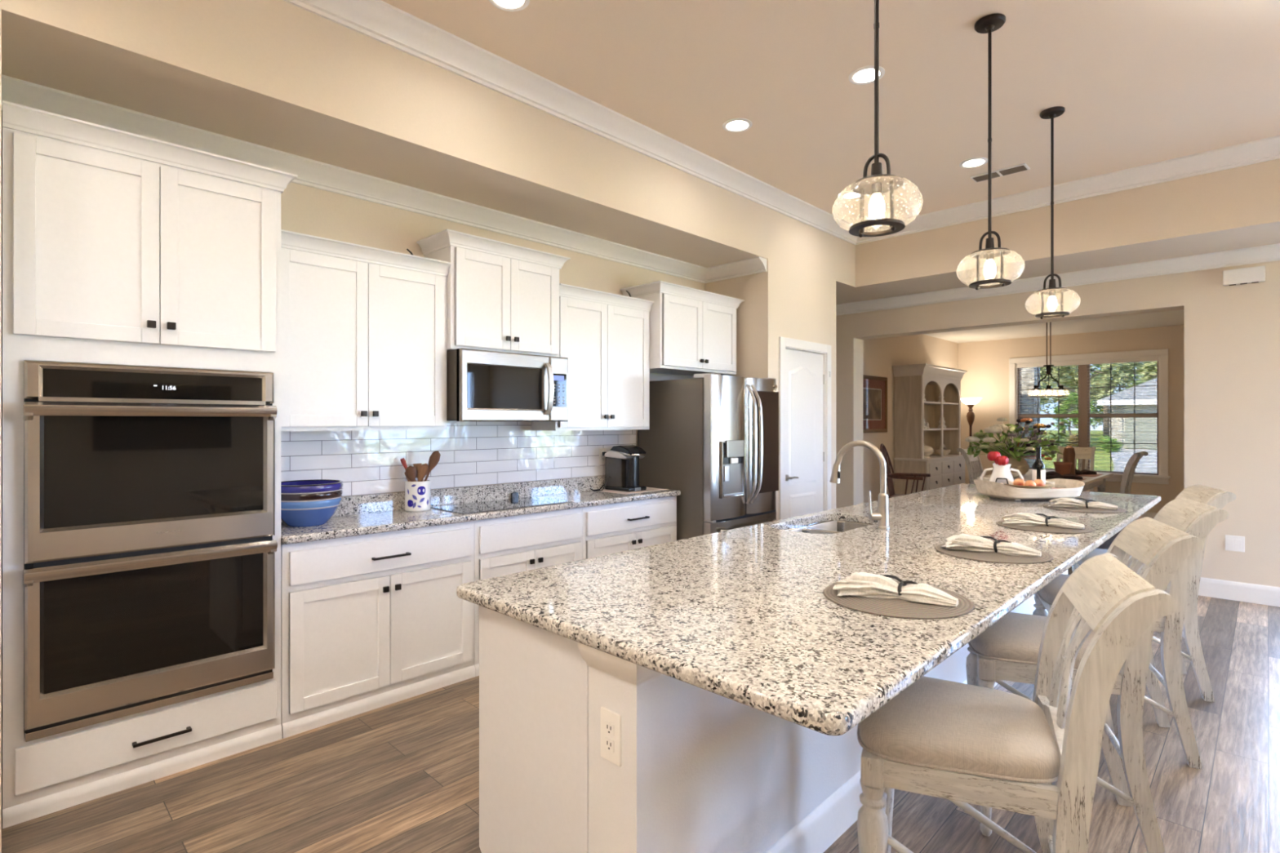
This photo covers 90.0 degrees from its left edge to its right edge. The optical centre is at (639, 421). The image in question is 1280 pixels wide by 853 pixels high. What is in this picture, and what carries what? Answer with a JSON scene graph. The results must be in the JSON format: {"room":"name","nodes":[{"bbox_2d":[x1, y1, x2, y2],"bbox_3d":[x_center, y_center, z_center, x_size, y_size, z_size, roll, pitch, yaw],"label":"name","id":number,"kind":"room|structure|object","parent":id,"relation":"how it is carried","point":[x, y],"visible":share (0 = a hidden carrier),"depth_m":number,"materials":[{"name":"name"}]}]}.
{"room":"kitchen","nodes":[
{"label":"kitchen","id":0,"kind":"room"},
{"bbox_2d":[0,0,1,852],"bbox_3d":[-3.758,-0.300,1.083,0.920,3.460,3.780,0,0,44],"label":"wall","id":1,"kind":"structure","parent":0,"point":[0,0],"depth_m":2.11,"materials":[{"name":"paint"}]},
{"bbox_2d":[282,0,1279,244],"bbox_3d":[1.468,-1.847,0.339,7.580,0.125,9.740,0,0,44],"label":"trim","id":2,"kind":"structure","parent":1,"relation":"attached to","point":[379,20],"depth_m":4.32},
{"bbox_2d":[1,111,704,497],"bbox_3d":[-1.087,0.035,4.284,0.245,2.790,4.530,0,0,44],"label":"wall","id":3,"kind":"structure","parent":0,"point":[305,210],"depth_m":3.78,"materials":[{"name":"paint"}]},
{"bbox_2d":[280,229,451,431],"bbox_3d":[-1.510,-0.430,3.431,0.322,0.952,0.916,0,0,44],"label":"upper cabinet","id":4,"kind":"object","parent":3,"relation":"attached to","point":[363,328],"visible":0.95,"depth_m":3.31,"materials":[{"name":"white wood"}]},
{"bbox_2d":[1,74,766,283],"bbox_3d":[-0.763,-1.308,3.966,0.663,0.105,4.529,0,0,44],"label":"trim","id":5,"kind":"structure","parent":3,"relation":"attached to","point":[309,172],"depth_m":3.54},
{"bbox_2d":[280,420,635,496],"bbox_3d":[-0.994,0.132,4.196,0.012,0.560,2.735,0,0,44],"label":"backsplash","id":6,"kind":"structure","parent":3,"relation":"attached to","point":[473,453],"depth_m":3.99,"materials":[{"name":"tile"}]},
{"bbox_2d":[416,229,570,357],"bbox_3d":[-0.898,-0.747,4.024,0.364,0.662,0.888,0,0,44],"label":"upper cabinet","id":7,"kind":"object","parent":3,"relation":"attached to","point":[501,296],"visible":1,"depth_m":3.86,"materials":[{"name":"white wood"}]},
{"bbox_2d":[446,348,568,421],"bbox_3d":[-0.860,-0.207,3.985,0.469,0.410,0.774,0,0,44],"label":"microwave","id":8,"kind":"object","parent":7,"relation":"attached to","point":[482,385],"visible":0.94,"depth_m":3.80,"materials":[{"name":"silver metal"}]},
{"bbox_2d":[531,283,654,431],"bbox_3d":[-0.321,-0.425,4.641,0.322,0.970,0.900,0,0,44],"label":"upper cabinet","id":9,"kind":"object","parent":3,"relation":"attached to","point":[604,336],"visible":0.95,"depth_m":4.52,"materials":[{"name":"white wood"}]},
{"bbox_2d":[599,448,606,464],"bbox_3d":[-0.284,0.265,4.904,0.009,0.120,0.075,0,0,44],"label":"wall outlet","id":10,"kind":"object","parent":3,"relation":"attached to","point":[602,458],"visible":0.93,"depth_m":4.89,"materials":[{"name":"white plastic"}]},
{"bbox_2d":[620,280,744,376],"bbox_3d":[0.371,-0.725,5.268,0.432,0.639,1.066,0,0,44],"label":"upper cabinet","id":11,"kind":"object","parent":3,"relation":"attached to","point":[692,331],"visible":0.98,"depth_m":5.04,"materials":[{"name":"white wood"}]},
{"bbox_2d":[1,0,768,267],"bbox_3d":[-0.846,-1.695,4.048,0.920,0.670,4.530,0,0,44],"label":"wall","id":12,"kind":"structure","parent":0,"point":[280,75],"depth_m":3.02,"materials":[{"name":"paint"}]},
{"bbox_2d":[1,530,1279,852],"bbox_3d":[2.250,1.490,3.326,10.950,0.120,15.400,0,0,44],"label":"floor","id":13,"kind":"structure","parent":0,"point":[402,776],"depth_m":2.45,"materials":[{"name":"brown wood"}]},
{"bbox_2d":[1,100,297,828],"bbox_3d":[-2.061,0.158,2.736,0.507,2.545,0.945,0,0,44],"label":"tall cabinet","id":14,"kind":"object","parent":13,"relation":"on","point":[119,247],"visible":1,"depth_m":2.47,"materials":[{"name":"white wood"}]},
{"bbox_2d":[22,360,277,742],"bbox_3d":[-2.048,0.462,2.696,0.510,1.360,0.806,0,0,44],"label":"double wall oven","id":15,"kind":"object","parent":14,"relation":"in","point":[150,548],"visible":1,"depth_m":2.51,"materials":[{"name":"silver metal"}]},
{"bbox_2d":[280,520,475,738],"bbox_3d":[-1.420,0.993,3.389,0.507,0.874,0.983,0,0,44],"label":"base cabinet","id":16,"kind":"object","parent":13,"relation":"on","point":[369,622],"visible":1,"depth_m":3.17,"materials":[{"name":"white wood"}]},
{"bbox_2d":[280,475,680,544],"bbox_3d":[-0.821,0.484,4.019,0.502,0.140,2.720,0,0,44],"label":"countertop","id":17,"kind":"structure","parent":16,"relation":"on","point":[366,514],"depth_m":3.71,"materials":[{"name":"stone"}]},
{"bbox_2d":[280,479,342,527],"bbox_3d":[-1.675,0.410,3.221,0.327,0.211,0.327,0,0,18],"label":"mixing bowl","id":18,"kind":"object","parent":17,"relation":"on","point":[314,502],"visible":0.87,"depth_m":3.11,"materials":[{"name":"blue ceramic"}]},
{"bbox_2d":[404,480,431,511],"bbox_3d":[-1.295,0.430,3.732,0.143,0.172,0.143,0,0,44],"label":"utensil crock","id":19,"kind":"object","parent":17,"relation":"on","point":[417,494],"visible":0.96,"depth_m":3.67,"materials":[{"name":"white ceramic"}]},
{"bbox_2d":[404,465,417,481],"bbox_3d":[-1.318,0.370,3.692,0.070,0.234,0.031,0,0,-25],"label":"wooden spoon","id":20,"kind":"object","parent":19,"relation":"in","point":[411,472],"visible":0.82,"depth_m":3.68,"materials":[{"name":"brown wood"}]},
{"bbox_2d":[418,464,427,481],"bbox_3d":[-1.275,0.367,3.705,0.091,0.240,0.025,0,0,0],"label":"scraper","id":21,"kind":"object","parent":19,"relation":"in","point":[422,468],"visible":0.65,"depth_m":3.70,"materials":[{"name":"brown wood"}]},
{"bbox_2d":[423,450,440,481],"bbox_3d":[-1.243,0.329,3.742,0.148,0.318,0.016,0,0,-10],"label":"wooden spatula","id":22,"kind":"object","parent":19,"relation":"in","point":[434,458],"visible":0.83,"depth_m":3.74,"materials":[{"name":"brown wood"}]},
{"bbox_2d":[430,496,572,514],"bbox_3d":[-0.853,0.513,3.980,0.405,0.005,0.780,0,0,44],"label":"cooktop","id":23,"kind":"object","parent":17,"relation":"in","point":[508,504],"visible":0.99,"depth_m":3.93,"materials":[{"name":"glass"}]},
{"bbox_2d":[598,487,667,493],"bbox_3d":[-0.069,0.514,4.833,0.352,0.003,0.440,0,0,44],"label":"mat","id":24,"kind":"object","parent":17,"relation":"on","point":[648,489],"visible":0.54,"depth_m":4.74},
{"bbox_2d":[589,444,646,492],"bbox_3d":[-0.178,0.345,4.759,0.345,0.336,0.370,0,0,44],"label":"coffee maker","id":25,"kind":"object","parent":24,"relation":"on","point":[621,462],"visible":1,"depth_m":4.75,"materials":[{"name":"black plastic"}]},
{"bbox_2d":[474,507,582,676],"bbox_3d":[-0.797,0.993,4.027,0.502,0.874,0.795,0,0,44],"label":"base cabinet","id":26,"kind":"object","parent":13,"relation":"on","point":[506,545],"visible":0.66,"depth_m":3.82,"materials":[{"name":"white wood"}]},
{"bbox_2d":[582,495,676,559],"bbox_3d":[-0.191,0.993,4.640,0.507,0.874,0.926,0,0,44],"label":"base cabinet","id":27,"kind":"object","parent":13,"relation":"on","point":[611,528],"visible":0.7,"depth_m":4.44,"materials":[{"name":"white wood"}]},
{"bbox_2d":[638,373,778,540],"bbox_3d":[0.594,0.537,5.172,0.860,1.785,0.868,0,0,44],"label":"refrigerator","id":28,"kind":"object","parent":13,"relation":"on","point":[712,438],"visible":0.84,"depth_m":4.85,"materials":[{"name":"silver metal"}]},
{"bbox_2d":[479,520,1067,852],"bbox_3d":[1.351,0.993,3.371,0.724,0.875,4.616,0,0,44],"label":"kitchen island","id":29,"kind":"object","parent":13,"relation":"on","point":[701,771],"visible":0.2,"depth_m":1.77,"materials":[{"name":"paint"}]},
{"bbox_2d":[600,706,621,766],"bbox_3d":[-0.073,0.775,1.577,0.072,0.125,0.009,0,0,44],"label":"wall outlet","id":30,"kind":"object","parent":29,"relation":"attached to","point":[611,722],"visible":1,"depth_m":1.57,"materials":[{"name":"white plastic"}]},
{"bbox_2d":[604,720,613,736],"bbox_3d":[-0.075,0.755,1.575,0.032,0.028,0.003,0,0,44],"label":"socket","id":31,"kind":"object","parent":30,"relation":"attached to","point":[609,725],"depth_m":1.57,"materials":[{"name":"white plastic"}]},
{"bbox_2d":[604,737,613,752],"bbox_3d":[-0.075,0.795,1.575,0.032,0.028,0.003,0,0,44],"label":"socket","id":32,"kind":"object","parent":30,"relation":"attached to","point":[609,741],"depth_m":1.57,"materials":[{"name":"white plastic"}]},
{"bbox_2d":[456,483,1160,735],"bbox_3d":[1.518,0.535,3.240,1.315,0.038,4.690,0,0,44],"label":"island countertop","id":33,"kind":"structure","parent":29,"relation":"on","point":[744,615],"depth_m":1.89,"materials":[{"name":"stone"}]},
{"bbox_2d":[785,520,871,533],"bbox_3d":[0.969,0.647,3.271,0.400,0.182,0.745,0,0,44],"label":"sink","id":34,"kind":"object","parent":33,"relation":"in","point":[842,526],"visible":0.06,"depth_m":3.51,"materials":[{"name":"metal"}]},
{"bbox_2d":[830,440,889,528],"bbox_3d":[1.081,0.305,3.183,0.309,0.423,0.093,0,0,44],"label":"faucet","id":35,"kind":"object","parent":33,"relation":"on","point":[882,517],"visible":1,"depth_m":3.10,"materials":[{"name":"silver metal"}]},
{"bbox_2d":[822,580,974,619],"bbox_3d":[0.748,0.513,1.872,0.409,0.005,0.409,0,0,44],"label":"placemat","id":36,"kind":"object","parent":33,"relation":"on","point":[890,607],"visible":0.43,"depth_m":1.77,"materials":[{"name":"fabric"}]},
{"bbox_2d":[831,571,958,606],"bbox_3d":[0.749,0.483,1.903,0.341,0.053,0.199,0,0,19],"label":"napkin","id":37,"kind":"object","parent":36,"relation":"on","point":[860,584],"visible":0.98,"depth_m":1.85,"materials":[{"name":"fabric"}]},
{"bbox_2d":[880,574,918,595],"bbox_3d":[0.769,0.484,1.894,0.071,0.056,0.106,0,0,-10],"label":"napkin ring","id":38,"kind":"object","parent":37,"relation":"on","point":[901,583],"visible":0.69,"depth_m":1.86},
{"bbox_2d":[934,542,1053,564],"bbox_3d":[1.386,0.513,2.522,0.409,0.005,0.409,0,0,44],"label":"placemat","id":39,"kind":"object","parent":33,"relation":"on","point":[988,557],"visible":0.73,"depth_m":2.42,"materials":[{"name":"fabric"}]},
{"bbox_2d":[940,533,1041,556],"bbox_3d":[1.378,0.483,2.519,0.338,0.053,0.204,0,0,40],"label":"napkin","id":40,"kind":"object","parent":39,"relation":"on","point":[962,541],"visible":0.98,"depth_m":2.50,"materials":[{"name":"fabric"}]},
{"bbox_2d":[981,535,1011,552],"bbox_3d":[1.408,0.484,2.542,0.071,0.056,0.106,0,0,-6],"label":"napkin ring","id":41,"kind":"object","parent":40,"relation":"on","point":[996,541],"visible":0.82,"depth_m":2.50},
{"bbox_2d":[973,478,1084,501],"bbox_3d":[2.599,0.453,4.288,0.624,0.125,0.396,0,0,-8],"label":"serving tray","id":42,"kind":"object","parent":33,"relation":"on","point":[1066,488],"visible":0.89,"depth_m":4.13,"materials":[{"name":"ceramic"}]},
{"bbox_2d":[980,463,1023,484],"bbox_3d":[2.466,0.388,4.365,0.189,0.200,0.192,0,0,-16],"label":"jug","id":43,"kind":"object","parent":42,"relation":"on","point":[1002,474],"visible":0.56,"depth_m":4.32,"materials":[{"name":"white ceramic"}]},
{"bbox_2d":[986,451,1000,462],"bbox_3d":[2.417,0.276,4.370,0.086,0.146,0.082,0,0,44],"label":"bloom","id":44,"kind":"object","parent":43,"relation":"in","point":[992,455],"visible":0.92,"depth_m":4.34,"materials":[{"name":"red plant"}]},
{"bbox_2d":[995,455,1008,465],"bbox_3d":[2.449,0.289,4.334,0.084,0.116,0.085,0,0,44],"label":"bloom","id":45,"kind":"object","parent":43,"relation":"in","point":[1000,460],"visible":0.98,"depth_m":4.31,"materials":[{"name":"red plant"}]},
{"bbox_2d":[1004,483,1052,488],"bbox_3d":[2.562,0.450,4.227,0.274,0.075,0.274,0,0,44],"label":"fruit bowl","id":46,"kind":"object","parent":42,"relation":"on","point":[1046,486],"visible":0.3,"depth_m":4.12,"materials":[{"name":"beige ceramic"}]},
{"bbox_2d":[1013,478,1025,485],"bbox_3d":[2.526,0.412,4.262,0.072,0.066,0.071,0,0,44],"label":"peach","id":47,"kind":"object","parent":46,"relation":"in","point":[1019,482],"visible":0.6,"depth_m":4.24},
{"bbox_2d":[1031,447,1045,484],"bbox_3d":[2.699,0.330,4.332,0.078,0.316,0.078,0,0,44],"label":"wine bottle","id":48,"kind":"object","parent":42,"relation":"on","point":[1038,469],"visible":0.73,"depth_m":4.31,"materials":[{"name":"black glass"}]},
{"bbox_2d":[995,520,1094,533],"bbox_3d":[1.987,0.513,3.151,0.409,0.005,0.409,0,0,44],"label":"placemat","id":49,"kind":"object","parent":33,"relation":"on","point":[1046,529],"visible":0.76,"depth_m":3.04,"materials":[{"name":"fabric"}]},
{"bbox_2d":[1001,512,1084,528],"bbox_3d":[1.981,0.483,3.151,0.338,0.053,0.197,0,0,42],"label":"napkin","id":50,"kind":"object","parent":49,"relation":"on","point":[1019,518],"visible":1,"depth_m":3.14,"materials":[{"name":"fabric"}]},
{"bbox_2d":[1042,503,1126,513],"bbox_3d":[2.635,0.513,3.804,0.409,0.005,0.409,0,0,44],"label":"placemat","id":51,"kind":"object","parent":33,"relation":"on","point":[1072,509],"visible":0.71,"depth_m":3.71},
{"bbox_2d":[1048,497,1118,510],"bbox_3d":[2.626,0.484,3.799,0.338,0.051,0.192,0,0,38],"label":"napkin","id":52,"kind":"object","parent":51,"relation":"on","point":[1060,502],"visible":0.99,"depth_m":3.79,"materials":[{"name":"fabric"}]},
{"bbox_2d":[880,443,930,497],"bbox_3d":[3.375,0.857,8.196,0.554,1.150,0.597,0,0,32],"label":"armchair","id":53,"kind":"object","parent":13,"relation":"on","point":[890,476],"visible":0.52,"depth_m":8.30,"materials":[{"name":"brown wood"}]},
{"bbox_2d":[892,363,967,493],"bbox_3d":[4.258,0.325,9.323,0.487,2.210,1.646,0,0,44],"label":"hutch","id":54,"kind":"object","parent":13,"relation":"on","point":[912,382],"visible":0.87,"depth_m":8.93,"materials":[{"name":"brown wood"}]},
{"bbox_2d":[893,453,963,461],"bbox_3d":[4.253,0.520,9.328,0.473,0.030,1.560,0,0,44],"label":"countertop","id":55,"kind":"structure","parent":54,"relation":"on","point":[933,457],"depth_m":8.94,"materials":[{"name":"beige paint"}]},
{"bbox_2d":[924,444,933,457],"bbox_3d":[4.013,0.409,9.025,0.235,0.190,0.235,0,0,-1],"label":"tureen","id":56,"kind":"object","parent":54,"relation":"on","point":[928,451],"visible":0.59,"depth_m":8.94,"materials":[{"name":"beige ceramic"}]},
{"bbox_2d":[924,400,958,404],"bbox_3d":[4.225,-0.270,9.355,0.359,0.022,1.450,0,0,44],"label":"shelf","id":57,"kind":"object","parent":54,"relation":"attached to","point":[927,402],"depth_m":9.61,"materials":[{"name":"beige paint"}]},
{"bbox_2d":[924,427,958,430],"bbox_3d":[4.225,0.110,9.355,0.359,0.022,1.450,0,0,44],"label":"shelf","id":58,"kind":"object","parent":54,"relation":"attached to","point":[931,428],"depth_m":9.34,"materials":[{"name":"beige paint"}]},
{"bbox_2d":[935,443,951,455],"bbox_3d":[4.530,0.414,9.566,0.192,0.180,0.300,0,0,44],"label":"covered dish","id":59,"kind":"object","parent":54,"relation":"on","point":[945,452],"visible":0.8,"depth_m":9.49,"materials":[{"name":"beige ceramic"}]},
{"bbox_2d":[956,447,982,484],"bbox_3d":[4.398,0.884,8.085,0.613,1.100,0.480,0,0,44],"label":"dining chair","id":60,"kind":"object","parent":13,"relation":"on","point":[974,465],"visible":0.25,"depth_m":8.13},
{"bbox_2d":[960,397,982,484],"bbox_3d":[5.226,0.528,10.117,0.330,1.803,0.330,0,0,44],"label":"floor lamp","id":61,"kind":"object","parent":13,"relation":"on","point":[970,402],"visible":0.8,"depth_m":10.08,"materials":[{"name":"brown wood"}]},
{"bbox_2d":[857,552,1177,852],"bbox_3d":[0.909,0.893,1.657,0.640,1.082,0.501,0,0,24],"label":"counter stool","id":62,"kind":"object","parent":13,"relation":"on","point":[962,744],"visible":0.89,"depth_m":1.52,"materials":[{"name":"wood"}]},
{"bbox_2d":[858,675,1060,779],"bbox_3d":[0.831,0.782,1.693,0.460,0.071,0.458,0,0,24],"label":"seat cushion","id":63,"kind":"object","parent":62,"relation":"on","point":[934,726],"depth_m":1.56,"materials":[{"name":"beige fabric"}]},
{"bbox_2d":[977,469,1113,492],"bbox_3d":[4.949,1.038,7.761,1.025,0.785,1.890,0,0,44],"label":"dining table","id":64,"kind":"object","parent":13,"relation":"on","point":[1091,482],"visible":0.15,"depth_m":7.56,"materials":[{"name":"brown wood"}]},
{"bbox_2d":[964,417,1066,475],"bbox_3d":[4.452,0.297,7.669,1.137,0.694,0.517,0,0,1],"label":"flower arrangement","id":65,"kind":"object","parent":64,"relation":"on","point":[1016,460],"visible":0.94,"depth_m":7.58,"materials":[{"name":"green plant"}]},
{"bbox_2d":[1053,462,1072,475],"bbox_3d":[4.897,0.557,7.413,0.184,0.175,0.184,0,0,44],"label":"clay pot","id":66,"kind":"object","parent":64,"relation":"on","point":[1061,468],"visible":0.79,"depth_m":7.35,"materials":[{"name":"ceramic"}]},
{"bbox_2d":[1045,478,1086,480],"bbox_3d":[4.715,0.643,7.171,0.400,0.004,0.480,0,0,44],"label":"placemat","id":67,"kind":"object","parent":64,"relation":"on","point":[1082,478],"visible":0.24,"depth_m":7.09,"materials":[{"name":"fabric"}]},
{"bbox_2d":[1045,471,1082,479],"bbox_3d":[4.702,0.597,7.165,0.439,0.084,0.235,0,0,14],"label":"napkin","id":68,"kind":"object","parent":67,"relation":"on","point":[1051,474],"visible":0.77,"depth_m":7.12,"materials":[{"name":"fabric"}]},
{"bbox_2d":[1062,445,1075,475],"bbox_3d":[5.100,0.463,7.606,0.124,0.362,0.124,0,0,44],"label":"jar","id":69,"kind":"object","parent":64,"relation":"on","point":[1068,454],"visible":0.63,"depth_m":7.56,"materials":[{"name":"brown wood"}]},
{"bbox_2d":[1077,474,1102,476],"bbox_3d":[5.346,0.643,7.785,0.400,0.004,0.480,0,0,44],"label":"placemat","id":70,"kind":"object","parent":64,"relation":"on","point":[1083,475],"visible":0.46,"depth_m":7.63,"materials":[{"name":"fabric"}]},
{"bbox_2d":[1075,468,1097,475],"bbox_3d":[5.334,0.600,7.778,0.442,0.076,0.226,0,0,-8],"label":"napkin","id":71,"kind":"object","parent":70,"relation":"on","point":[1077,472],"visible":0.64,"depth_m":7.75,"materials":[{"name":"fabric"}]},
{"bbox_2d":[1056,445,1095,491],"bbox_3d":[5.810,0.884,8.600,0.480,1.100,0.613,0,0,44],"label":"dining chair","id":72,"kind":"object","parent":13,"relation":"on","point":[1081,453],"visible":0.16,"depth_m":8.67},
{"bbox_2d":[965,516,1204,852],"bbox_3d":[1.535,0.893,2.306,0.640,1.082,0.501,0,0,23],"label":"counter stool","id":73,"kind":"object","parent":13,"relation":"on","point":[1008,650],"visible":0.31,"depth_m":2.13,"materials":[{"name":"wood"}]},
{"bbox_2d":[969,612,1095,666],"bbox_3d":[1.456,0.782,2.341,0.460,0.071,0.458,0,0,23],"label":"seat cushion","id":74,"kind":"object","parent":73,"relation":"on","point":[1014,640],"depth_m":2.22,"materials":[{"name":"beige fabric"}]},
{"bbox_2d":[1032,497,1229,768],"bbox_3d":[2.182,0.893,2.923,0.640,1.082,0.501,0,0,24],"label":"counter stool","id":75,"kind":"object","parent":13,"relation":"on","point":[1197,519],"visible":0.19,"depth_m":2.67,"materials":[{"name":"wood"}]},
{"bbox_2d":[1037,573,1070,603],"bbox_3d":[2.103,0.782,2.959,0.460,0.071,0.458,0,0,24],"label":"seat cushion","id":76,"kind":"object","parent":75,"relation":"on","point":[1048,593],"depth_m":2.93,"materials":[{"name":"beige fabric"}]},
{"bbox_2d":[1120,451,1148,531],"bbox_3d":[5.362,0.884,7.278,0.613,1.100,0.480,0,0,44],"label":"dining chair","id":77,"kind":"object","parent":13,"relation":"on","point":[1127,477],"visible":0.32,"depth_m":7.04,"materials":[{"name":"wood"}]},
{"bbox_2d":[1071,484,1235,701],"bbox_3d":[2.801,0.893,3.556,0.640,1.082,0.501,0,0,24],"label":"counter stool","id":78,"kind":"object","parent":13,"relation":"on","point":[1218,498],"visible":0.1,"depth_m":3.29,"materials":[{"name":"beige wood"}]},
{"bbox_2d":[1077,548,1132,568],"bbox_3d":[2.722,0.782,3.592,0.460,0.071,0.458,0,0,24],"label":"seat cushion","id":79,"kind":"object","parent":78,"relation":"on","point":[1096,552],"depth_m":3.63,"materials":[{"name":"beige fabric"}]},
{"bbox_2d":[704,208,835,519],"bbox_3d":[0.334,-0.300,6.891,3.220,3.460,1.180,0,0,44],"label":"wall","id":80,"kind":"structure","parent":0,"point":[795,298],"depth_m":5.57,"materials":[{"name":"paint"}]},
{"bbox_2d":[778,336,831,519],"bbox_3d":[1.478,0.352,5.794,0.130,2.155,0.890,0,0,44],"label":"door","id":81,"kind":"structure","parent":80,"relation":"in","point":[805,367],"depth_m":5.78,"materials":[{"name":"white wood"}]},
{"bbox_2d":[381,0,1279,224],"bbox_3d":[1.468,-1.970,0.339,7.580,0.120,9.740,0,0,44],"label":"ceiling","id":82,"kind":"structure","parent":0,"point":[1137,82],"depth_m":3.52,"materials":[{"name":"paint"}]},
{"bbox_2d":[488,0,529,11],"bbox_3d":[-0.592,-1.905,2.880,0.190,0.008,0.190,0,0,44],"label":"recessed light","id":83,"kind":"object","parent":82,"relation":"in","point":[504,5],"visible":1,"depth_m":2.92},
{"bbox_2d":[722,118,752,132],"bbox_3d":[0.627,-1.905,4.121,0.190,0.008,0.190,0,0,44],"label":"recessed light","id":84,"kind":"object","parent":82,"relation":"in","point":[735,125],"visible":1,"depth_m":4.12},
{"bbox_2d":[840,191,864,199],"bbox_3d":[1.790,-1.905,5.391,0.190,0.008,0.190,0,0,44],"label":"recessed light","id":85,"kind":"object","parent":82,"relation":"in","point":[849,194],"visible":0.76,"depth_m":5.39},
{"bbox_2d":[848,65,884,84],"bbox_3d":[1.248,-1.905,3.526,0.190,0.008,0.190,0,0,44],"label":"recessed light","id":86,"kind":"object","parent":82,"relation":"in","point":[864,75],"visible":0.91,"depth_m":3.52,"materials":[{"name":"glass"}]},
{"bbox_2d":[831,0,923,237],"bbox_3d":[0.804,-1.273,2.175,0.290,1.272,0.290,0,0,44],"label":"pendant light","id":87,"kind":"object","parent":82,"relation":"hanging from","point":[878,183],"visible":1,"depth_m":2.17,"materials":[{"name":"clear glass"}]},
{"bbox_2d":[871,182,881,195],"bbox_3d":[0.804,-0.790,2.175,0.032,0.037,0.032,0,0,44],"label":"socket","id":88,"kind":"object","parent":87,"relation":"attached to","point":[875,186],"depth_m":2.16,"materials":[{"name":"silver metal"}]},
{"bbox_2d":[959,157,987,168],"bbox_3d":[2.460,-1.905,4.718,0.190,0.008,0.190,0,0,44],"label":"recessed light","id":89,"kind":"object","parent":82,"relation":"in","point":[975,162],"visible":0.98,"depth_m":4.71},
{"bbox_2d":[955,13,1025,289],"bbox_3d":[1.671,-1.273,3.058,0.290,1.272,0.290,0,0,44],"label":"pendant light","id":90,"kind":"object","parent":82,"relation":"hanging from","point":[988,24],"visible":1,"depth_m":3.05,"materials":[{"name":"clear glass"}]},
{"bbox_2d":[969,163,1030,182],"bbox_3d":[2.756,-1.902,4.904,0.380,0.016,0.140,0,0,44],"label":"ceiling vent","id":91,"kind":"object","parent":82,"relation":"in","point":[1021,167],"visible":0.98,"depth_m":4.87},
{"bbox_2d":[1024,106,1080,319],"bbox_3d":[2.538,-1.273,3.941,0.290,1.272,0.290,0,0,44],"label":"pendant light","id":92,"kind":"object","parent":82,"relation":"hanging from","point":[1051,113],"visible":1,"depth_m":3.93,"materials":[{"name":"clear glass"}]},
{"bbox_2d":[862,333,958,502],"bbox_3d":[3.892,-0.020,9.423,0.150,2.900,4.400,0,0,44],"label":"wall","id":93,"kind":"structure","parent":0,"point":[879,354],"depth_m":8.87,"materials":[{"name":"paint"}]},
{"bbox_2d":[862,374,887,432],"bbox_3d":[3.070,-0.230,8.457,0.029,0.750,0.890,0,0,44],"label":"framed picture","id":94,"kind":"object","parent":93,"relation":"attached to","point":[874,388],"visible":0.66,"depth_m":8.51,"materials":[{"name":"brown wood"}]},
{"bbox_2d":[862,388,880,419],"bbox_3d":[3.068,-0.230,8.459,0.001,0.396,0.536,0,0,44],"label":"print","id":95,"kind":"object","parent":94,"relation":"attached to","point":[871,397],"depth_m":8.45},
{"bbox_2d":[923,309,1184,342],"bbox_3d":[5.159,-1.400,8.179,3.700,0.140,4.400,0,0,44],"label":"ceiling","id":96,"kind":"structure","parent":0,"point":[1175,317],"depth_m":9.06,"materials":[{"name":"paint"}]},
{"bbox_2d":[1027,322,1069,396],"bbox_3d":[4.950,-0.817,7.753,0.470,1.026,0.170,0,0,0],"label":"chandelier","id":97,"kind":"object","parent":96,"relation":"hanging from","point":[1036,388],"visible":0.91,"depth_m":7.75,"materials":[{"name":"black metal"}]},
{"bbox_2d":[835,260,1279,586],"bbox_3d":[4.475,-0.300,5.592,10.950,3.460,0.250,0,0,44],"label":"wall","id":98,"kind":"structure","parent":0,"point":[1232,333],"depth_m":5.24,"materials":[{"name":"paint"}]},
{"bbox_2d":[835,243,1279,315],"bbox_3d":[4.299,-1.304,5.519,10.800,0.112,0.100,0,0,44],"label":"trim","id":99,"kind":"structure","parent":98,"relation":"attached to","point":[1268,253],"depth_m":5.75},
{"bbox_2d":[1225,534,1244,551],"bbox_3d":[4.765,0.975,5.126,0.115,0.125,0.008,0,0,44],"label":"wall outlet","id":100,"kind":"object","parent":98,"relation":"attached to","point":[1233,543],"visible":1,"depth_m":5.12,"materials":[{"name":"white plastic"}]},
{"bbox_2d":[1198,577,1279,607],"bbox_3d":[4.755,1.355,5.130,0.603,0.150,0.016,0,0,44],"label":"baseboard","id":101,"kind":"structure","parent":98,"relation":"attached to","point":[1268,595],"depth_m":5.10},
{"bbox_2d":[1222,266,1265,285],"bbox_3d":[4.787,-1.153,5.074,0.244,0.123,0.050,0,0,44],"label":"door chime","id":102,"kind":"object","parent":98,"relation":"attached to","point":[1251,274],"visible":1,"depth_m":5.06,"materials":[{"name":"white plastic"}]},
{"bbox_2d":[835,158,1279,304],"bbox_3d":[3.892,-1.695,5.106,10.800,0.670,1.260,0,0,44],"label":"ceiling beam","id":103,"kind":"structure","parent":0,"point":[1235,208],"depth_m":5.17,"materials":[{"name":"paint"}]},
{"bbox_2d":[958,324,1184,512],"bbox_3d":[6.647,-0.020,9.695,3.700,2.900,0.150,0,0,44],"label":"wall","id":104,"kind":"structure","parent":0,"point":[986,363],"depth_m":9.68,"materials":[{"name":"paint"}]},
{"bbox_2d":[1008,348,1170,484],"bbox_3d":[6.671,-0.072,9.623,2.025,1.885,0.200,0,0,44],"label":"window","id":105,"kind":"structure","parent":104,"relation":"in","point":[1116,404],"depth_m":9.48,"materials":[{"name":"clear glass"}]},
{"bbox_2d":[1135,511,1157,519],"bbox_3d":[5.106,1.355,8.125,3.400,0.150,4.250,0,0,44],"label":"baseboard","id":106,"kind":"structure","parent":104,"relation":"attached to","point":[1152,515],"depth_m":9.04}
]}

